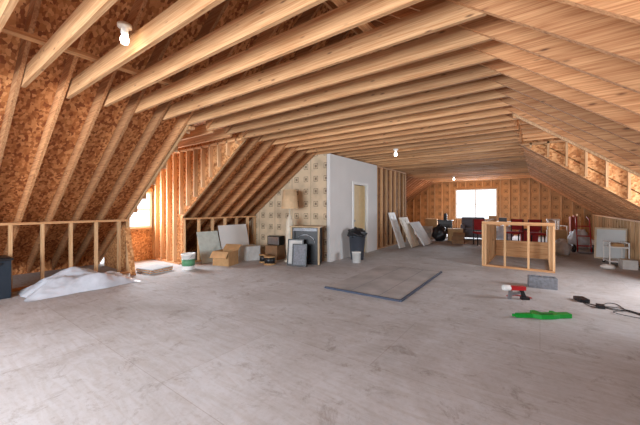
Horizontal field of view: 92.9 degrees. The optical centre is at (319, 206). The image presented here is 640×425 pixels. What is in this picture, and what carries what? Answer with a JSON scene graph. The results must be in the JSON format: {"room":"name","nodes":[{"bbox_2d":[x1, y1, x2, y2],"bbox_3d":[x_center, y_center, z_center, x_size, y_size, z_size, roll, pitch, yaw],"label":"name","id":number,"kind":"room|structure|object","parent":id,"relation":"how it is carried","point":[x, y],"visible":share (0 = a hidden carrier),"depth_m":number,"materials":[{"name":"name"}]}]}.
{"room":"unfinished attic","nodes":[
{"label":"unfinished attic","id":0,"kind":"room"},
{"bbox_2d":[0,125,255,291],"bbox_3d":[-0.978,-0.085,9.966,3.670,2.970,20.900,0,0,36],"label":"wall","id":1,"kind":"structure","parent":0,"point":[187,167],"depth_m":7.26,"materials":[{"name":"brown wood"}]},
{"bbox_2d":[130,192,151,228],"bbox_3d":[-4.743,0.075,7.851,0.070,0.950,0.760,0,0,36],"label":"window","id":2,"kind":"structure","parent":1,"relation":"in","point":[149,193],"depth_m":8.10,"materials":[{"name":"white paint"}]},
{"bbox_2d":[249,154,326,261],"bbox_3d":[-1.002,0.015,8.705,2.970,2.770,0.090,0,0,36],"label":"wall","id":3,"kind":"structure","parent":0,"point":[310,183],"depth_m":8.27,"materials":[{"name":"beige paper"}]},
{"bbox_2d":[0,231,639,424],"bbox_3d":[2.212,1.500,7.657,12.320,0.200,21.200,0,0,36],"label":"floor","id":4,"kind":"structure","parent":0,"point":[253,342],"depth_m":3.05,"materials":[{"name":"grey concrete"}]},
{"bbox_2d":[0,255,13,299],"bbox_3d":[-4.994,1.085,4.663,0.448,0.630,0.360,0,0,36],"label":"storage bin","id":5,"kind":"object","parent":4,"relation":"on","point":[5,260],"visible":1,"depth_m":4.63,"materials":[{"name":"black plastic"}]},
{"bbox_2d":[12,267,139,301],"bbox_3d":[-4.169,1.224,5.351,1.014,0.341,1.671,0,0,36],"label":"plastic sheeting","id":6,"kind":"object","parent":4,"relation":"on","point":[71,280],"visible":1,"depth_m":5.06,"materials":[{"name":"white plastic"}]},
{"bbox_2d":[124,228,135,275],"bbox_3d":[-3.910,0.914,6.261,0.296,0.967,0.100,0,0,36],"label":"leaning board","id":7,"kind":"object","parent":4,"relation":"on","point":[127,230],"visible":1,"depth_m":6.25,"materials":[{"name":"brown wood"}]},
{"bbox_2d":[136,264,172,274],"bbox_3d":[-3.594,1.351,6.612,0.574,0.099,0.557,0,0,29],"label":"boards","id":8,"kind":"object","parent":4,"relation":"on","point":[157,268],"visible":1,"depth_m":6.48,"materials":[{"name":"beige wood"}]},
{"bbox_2d":[181,252,195,269],"bbox_3d":[-2.957,1.220,6.831,0.324,0.360,0.316,0,0,36],"label":"plastic bucket","id":9,"kind":"object","parent":4,"relation":"on","point":[188,259],"visible":1,"depth_m":6.72,"materials":[{"name":"white plastic"}]},
{"bbox_2d":[196,231,220,263],"bbox_3d":[-2.812,1.011,7.775,0.262,0.766,0.600,0,0,36],"label":"wallboard offcut","id":10,"kind":"object","parent":4,"relation":"on","point":[208,241],"visible":0.86,"depth_m":7.72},
{"bbox_2d":[210,244,240,266],"bbox_3d":[-2.292,1.171,7.414,0.450,0.459,0.655,0,0,19],"label":"cardboard box","id":11,"kind":"object","parent":4,"relation":"on","point":[227,256],"visible":1,"depth_m":7.25,"materials":[{"name":"brown cardboard"}]},
{"bbox_2d":[218,224,248,256],"bbox_3d":[-2.367,0.946,8.471,0.238,0.896,0.950,0,0,36],"label":"sheet","id":12,"kind":"object","parent":4,"relation":"on","point":[228,234],"visible":0.64,"depth_m":8.47,"materials":[{"name":"white"}]},
{"bbox_2d":[240,244,259,260],"bbox_3d":[-1.879,1.215,8.149,0.380,0.370,0.420,0,0,-43],"label":"carton","id":13,"kind":"object","parent":4,"relation":"on","point":[250,252],"visible":0.94,"depth_m":8.01,"materials":[{"name":"white cardboard"}]},
{"bbox_2d":[259,254,275,264],"bbox_3d":[-1.304,1.300,7.560,0.298,0.200,0.601,0,0,-31],"label":"spool","id":14,"kind":"object","parent":4,"relation":"on","point":[267,259],"visible":1,"depth_m":7.37,"materials":[{"name":"plastic"}]},
{"bbox_2d":[265,245,284,259],"bbox_3d":[-1.210,1.215,8.221,0.400,0.370,0.350,0,0,30],"label":"parcel","id":15,"kind":"object","parent":4,"relation":"on","point":[278,251],"visible":0.71,"depth_m":8.10,"materials":[{"name":"brown cardboard"}]},
{"bbox_2d":[267,235,284,244],"bbox_3d":[-1.194,0.900,8.243,0.400,0.240,0.245,0,0,30],"label":"microwave oven","id":16,"kind":"object","parent":15,"relation":"on","point":[272,239],"visible":1,"depth_m":8.15,"materials":[{"name":"metal"}]},
{"bbox_2d":[281,189,297,261],"bbox_3d":[-0.777,0.480,7.796,0.440,1.840,0.440,0,0,36],"label":"floor lamp","id":17,"kind":"object","parent":4,"relation":"on","point":[289,196],"visible":0.75,"depth_m":7.67,"materials":[{"name":"fabric"}]},
{"bbox_2d":[287,239,306,266],"bbox_3d":[-0.548,1.081,7.231,0.518,0.618,0.192,0,0,16],"label":"picture frames","id":18,"kind":"object","parent":4,"relation":"on","point":[296,250],"visible":1,"depth_m":7.19,"materials":[{"name":"grey plastic"}]},
{"bbox_2d":[290,225,323,264],"bbox_3d":[-0.321,0.935,7.602,0.780,0.930,0.420,0,0,16],"label":"fireplace insert","id":19,"kind":"object","parent":4,"relation":"on","point":[311,234],"visible":0.74,"depth_m":7.44,"materials":[{"name":"black metal"}]},
{"bbox_2d":[327,154,376,261],"bbox_3d":[1.018,0.020,8.886,0.110,2.760,2.750,0,0,36],"label":"wall partition","id":20,"kind":"structure","parent":4,"relation":"on","point":[341,171],"depth_m":8.31,"materials":[{"name":"paint"}]},
{"bbox_2d":[354,185,364,251],"bbox_3d":[1.167,0.375,9.067,0.100,2.030,0.780,0,0,36],"label":"door","id":21,"kind":"structure","parent":20,"relation":"in","point":[359,191],"depth_m":9.10,"materials":[{"name":"beige paint"}]},
{"bbox_2d":[352,181,367,251],"bbox_3d":[1.208,0.335,9.038,0.020,2.130,0.960,0,0,36],"label":"trim","id":22,"kind":"structure","parent":20,"relation":"attached to","point":[353,182],"depth_m":8.81,"materials":[{"name":"white paint"}]},
{"bbox_2d":[352,251,360,262],"bbox_3d":[0.919,1.262,7.667,0.236,0.275,0.236,0,0,36],"label":"pail","id":23,"kind":"object","parent":4,"relation":"on","point":[356,255],"visible":1,"depth_m":7.58,"materials":[{"name":"white plastic"}]},
{"bbox_2d":[347,227,366,259],"bbox_3d":[1.014,0.968,8.151,0.587,0.863,0.587,0,0,36],"label":"trash can","id":24,"kind":"object","parent":4,"relation":"on","point":[357,236],"visible":0.91,"depth_m":8.00,"materials":[{"name":"black plastic"}]},
{"bbox_2d":[324,265,441,301],"bbox_3d":[1.341,1.385,5.862,1.403,0.030,2.493,0,0,36],"label":"panel","id":25,"kind":"object","parent":4,"relation":"on","point":[393,283],"visible":1,"depth_m":5.57,"materials":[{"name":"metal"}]},
{"bbox_2d":[388,212,404,247],"bbox_3d":[2.636,0.786,10.436,0.429,1.194,0.500,0,0,36],"label":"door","id":26,"kind":"structure","parent":4,"relation":"on","point":[392,216],"depth_m":10.38,"materials":[{"name":"white paint"}]},
{"bbox_2d":[399,217,418,247],"bbox_3d":[3.167,0.876,10.793,0.484,1.013,0.800,0,0,36],"label":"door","id":27,"kind":"structure","parent":4,"relation":"on","point":[407,228],"depth_m":10.71,"materials":[{"name":"beige wood"}]},
{"bbox_2d":[410,221,431,245],"bbox_3d":[3.776,0.973,11.339,0.534,0.819,1.000,0,0,36],"label":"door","id":28,"kind":"structure","parent":4,"relation":"on","point":[419,230],"depth_m":11.24,"materials":[{"name":"paint"}]},
{"bbox_2d":[422,226,432,238],"bbox_3d":[4.812,1.141,13.815,0.500,0.519,0.655,0,0,30],"label":"toy box","id":29,"kind":"object","parent":4,"relation":"on","point":[428,229],"visible":0.43,"depth_m":13.63,"materials":[{"name":"brown wood"}]},
{"bbox_2d":[425,219,437,232],"bbox_3d":[5.581,0.995,15.217,0.550,0.810,0.500,0,0,24],"label":"carton","id":30,"kind":"object","parent":4,"relation":"on","point":[428,222],"visible":0.55,"depth_m":14.98,"materials":[{"name":"cardboard"}]},
{"bbox_2d":[432,224,446,240],"bbox_3d":[4.909,1.044,12.499,0.567,0.704,0.540,0,0,36],"label":"trash bag","id":31,"kind":"object","parent":4,"relation":"on","point":[439,233],"visible":0.99,"depth_m":12.33,"materials":[{"name":"black plastic"}]},
{"bbox_2d":[437,213,452,233],"bbox_3d":[5.878,0.850,14.262,0.680,1.100,0.600,0,0,24],"label":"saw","id":32,"kind":"object","parent":4,"relation":"on","point":[446,223],"visible":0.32,"depth_m":14.03,"materials":[{"name":"black metal"}]},
{"bbox_2d":[448,228,462,240],"bbox_3d":[5.606,1.145,12.607,0.550,0.510,0.450,0,0,19],"label":"box","id":33,"kind":"object","parent":4,"relation":"on","point":[450,230],"visible":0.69,"depth_m":12.45,"materials":[{"name":"cardboard"}]},
{"bbox_2d":[451,232,464,243],"bbox_3d":[5.327,1.203,11.713,0.420,0.393,0.623,0,0,30],"label":"carton","id":34,"kind":"object","parent":4,"relation":"on","point":[457,238],"visible":1,"depth_m":11.58,"materials":[{"name":"brown cardboard"}]},
{"bbox_2d":[460,217,483,237],"bbox_3d":[6.662,0.925,13.219,1.000,0.950,0.870,0,0,24],"label":"armchair","id":35,"kind":"object","parent":4,"relation":"on","point":[467,222],"visible":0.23,"depth_m":13.05,"materials":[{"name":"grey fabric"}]},
{"bbox_2d":[473,219,484,245],"bbox_3d":[5.912,0.925,11.162,0.440,0.950,0.460,0,0,7],"label":"chair","id":36,"kind":"object","parent":4,"relation":"on","point":[477,223],"visible":0.59,"depth_m":11.34,"materials":[{"name":"fabric"}]},
{"bbox_2d":[489,216,509,226],"bbox_3d":[8.025,0.900,13.819,1.200,1.000,0.700,0,0,33],"label":"folding table","id":37,"kind":"object","parent":4,"relation":"on","point":[490,217],"visible":0.28,"depth_m":13.58,"materials":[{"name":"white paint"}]},
{"bbox_2d":[496,225,513,239],"bbox_3d":[7.462,1.060,12.366,0.711,0.672,0.665,0,0,36],"label":"sack","id":38,"kind":"object","parent":4,"relation":"on","point":[499,229],"visible":0.52,"depth_m":12.21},
{"bbox_2d":[506,219,523,240],"bbox_3d":[7.198,0.925,11.220,0.460,0.950,0.440,0,0,-37],"label":"chair","id":39,"kind":"object","parent":4,"relation":"on","point":[513,227],"visible":0.67,"depth_m":11.24,"materials":[{"name":"fabric"}]},
{"bbox_2d":[502,285,531,299],"bbox_3d":[3.017,1.292,4.695,0.449,0.215,0.247,0,0,6],"label":"gun","id":40,"kind":"object","parent":4,"relation":"on","point":[509,288],"visible":1,"depth_m":4.59,"materials":[{"name":"red plastic"}]},
{"bbox_2d":[482,219,554,272],"bbox_3d":[5.018,0.870,7.667,1.380,1.060,2.095,0,0,36],"label":"framing","id":41,"kind":"object","parent":4,"relation":"on","point":[491,247],"visible":1,"depth_m":7.48,"materials":[{"name":"brown wood"}]},
{"bbox_2d":[518,228,539,241],"bbox_3d":[8.100,1.125,11.790,0.672,0.550,0.477,0,0,30],"label":"bin","id":42,"kind":"object","parent":4,"relation":"on","point":[534,237],"visible":0.38,"depth_m":11.59,"materials":[{"name":"plastic"}]},
{"bbox_2d":[528,219,545,241],"bbox_3d":[7.661,0.925,10.761,0.440,0.950,0.460,0,0,22],"label":"chair","id":43,"kind":"object","parent":4,"relation":"on","point":[532,228],"visible":0.59,"depth_m":10.88,"materials":[{"name":"fabric"}]},
{"bbox_2d":[512,310,571,319],"bbox_3d":[2.802,1.368,3.872,0.720,0.058,0.200,0,0,0],"label":"toy crocodile","id":44,"kind":"object","parent":4,"relation":"on","point":[551,315],"visible":1,"depth_m":3.82,"materials":[{"name":"green plastic"}]},
{"bbox_2d":[527,274,557,289],"bbox_3d":[3.864,1.305,5.289,0.400,0.190,0.200,0,0,27],"label":"concrete block","id":45,"kind":"object","parent":4,"relation":"on","point":[533,281],"visible":1,"depth_m":5.22,"materials":[{"name":"grey concrete"}]},
{"bbox_2d":[547,229,566,241],"bbox_3d":[8.730,1.120,11.210,0.500,0.560,0.400,0,0,24],"label":"carton","id":46,"kind":"object","parent":4,"relation":"on","point":[560,234],"visible":0.51,"depth_m":11.00,"materials":[{"name":"cardboard"}]},
{"bbox_2d":[546,219,567,242],"bbox_3d":[9.416,0.940,12.077,0.510,0.920,0.510,0,0,7],"label":"patio chair","id":47,"kind":"object","parent":4,"relation":"on","point":[555,220],"visible":0.39,"depth_m":12.27,"materials":[{"name":"white paint"}]},
{"bbox_2d":[555,238,571,254],"bbox_3d":[7.074,1.159,8.928,0.478,0.473,0.479,0,0,-17],"label":"laundry bag","id":48,"kind":"object","parent":4,"relation":"on","point":[562,247],"visible":0.87,"depth_m":8.80,"materials":[{"name":"beige fabric"}]},
{"bbox_2d":[569,214,580,233],"bbox_3d":[10.116,0.839,12.058,0.365,1.125,0.197,0,0,36],"label":"lumber","id":49,"kind":"object","parent":4,"relation":"on","point":[572,225],"visible":0.52,"depth_m":12.04,"materials":[{"name":"brown wood"}]},
{"bbox_2d":[567,229,589,247],"bbox_3d":[8.636,1.066,10.163,0.614,0.659,0.583,0,0,-11],"label":"plastic bag","id":50,"kind":"object","parent":4,"relation":"on","point":[571,238],"visible":0.69,"depth_m":9.99,"materials":[{"name":"white plastic"}]},
{"bbox_2d":[571,216,593,253],"bbox_3d":[8.044,0.843,9.241,0.540,1.113,0.445,0,0,19],"label":"hand truck","id":51,"kind":"object","parent":4,"relation":"on","point":[591,246],"visible":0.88,"depth_m":9.29,"materials":[{"name":"red metal"}]},
{"bbox_2d":[573,296,639,317],"bbox_3d":[4.184,1.375,3.849,0.565,0.050,1.684,0,0,-18],"label":"extension cord","id":52,"kind":"object","parent":4,"relation":"on","point":[581,299],"visible":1,"depth_m":4.22,"materials":[{"name":"black plastic"}]},
{"bbox_2d":[600,264,615,268],"bbox_3d":[6.524,1.340,6.882,0.281,0.111,0.207,0,0,36],"label":"rag","id":53,"kind":"object","parent":4,"relation":"on","point":[604,266],"visible":1,"depth_m":6.83,"materials":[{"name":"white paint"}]},
{"bbox_2d":[594,227,627,258],"bbox_3d":[7.763,0.978,8.134,0.318,0.830,0.650,0,0,-40],"label":"panel","id":54,"kind":"object","parent":4,"relation":"on","point":[614,235],"depth_m":8.11,"materials":[{"name":"white wood"}]},
{"bbox_2d":[602,240,629,263],"bbox_3d":[7.224,1.123,7.424,0.400,0.555,0.504,0,0,30],"label":"utility cart","id":55,"kind":"object","parent":4,"relation":"on","point":[611,245],"visible":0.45,"depth_m":7.31,"materials":[{"name":"white paint"}]},
{"bbox_2d":[618,258,637,269],"bbox_3d":[6.999,1.295,6.908,0.250,0.210,0.300,0,0,30],"label":"box","id":56,"kind":"object","parent":4,"relation":"on","point":[623,263],"visible":1,"depth_m":6.80,"materials":[{"name":"white cardboard"}]},
{"bbox_2d":[0,0,639,274],"bbox_3d":[2.212,-0.922,7.657,12.160,4.644,21.000,0,0,36],"label":"ceiling","id":57,"kind":"structure","parent":0,"point":[34,102],"depth_m":4.62,"materials":[{"name":"brown wood"}]},
{"bbox_2d":[1,0,392,102],"bbox_3d":[2.311,-2.393,7.585,2.740,1.620,21.000,0,0,36],"label":"ridge beam","id":58,"kind":"structure","parent":57,"relation":"attached to","point":[334,4],"depth_m":3.09,"materials":[{"name":"brown wood"}]},
{"bbox_2d":[0,0,557,181],"bbox_3d":[2.150,-1.463,7.619,11.450,0.205,20.446,0,0,36],"label":"ceiling joists","id":59,"kind":"object","parent":57,"relation":"attached to","point":[430,99],"depth_m":3.60,"materials":[{"name":"beige wood"}]},
{"bbox_2d":[117,21,131,44],"bbox_3d":[-1.660,-1.464,2.584,0.110,0.172,0.110,0,0,36],"label":"bulb","id":60,"kind":"object","parent":59,"relation":"attached to","point":[125,27],"depth_m":2.56,"materials":[{"name":"white glass"}]},
{"bbox_2d":[0,0,639,272],"bbox_3d":[2.145,-0.917,7.564,12.080,4.605,20.438,0,0,36],"label":"rafters","id":61,"kind":"object","parent":57,"relation":"attached to","point":[569,70],"visible":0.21,"depth_m":3.59,"materials":[{"name":"brown wood"}]},
{"bbox_2d":[377,166,405,249],"bbox_3d":[2.607,0.020,11.099,0.120,2.760,2.660,0,0,36],"label":"wall partition","id":62,"kind":"structure","parent":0,"point":[391,184],"depth_m":10.98,"materials":[{"name":"brown wood"}]},
{"bbox_2d":[406,178,592,238],"bbox_3d":[8.348,-0.912,16.135,12.120,4.623,0.110,0,0,36],"label":"wall","id":63,"kind":"structure","parent":0,"point":[524,198],"depth_m":15.29,"materials":[{"name":"wood"}]},
{"bbox_2d":[456,189,496,218],"bbox_3d":[8.304,-0.150,16.216,1.980,1.600,0.070,0,0,36],"label":"window","id":64,"kind":"structure","parent":63,"relation":"in","point":[475,204],"depth_m":16.19,"materials":[{"name":"white paint"}]},
{"bbox_2d":[513,116,639,267],"bbox_3d":[5.487,-0.085,5.287,3.350,2.970,20.900,0,0,36],"label":"wall","id":65,"kind":"structure","parent":0,"point":[629,182],"depth_m":6.15,"materials":[{"name":"beige wood"}]}
]}

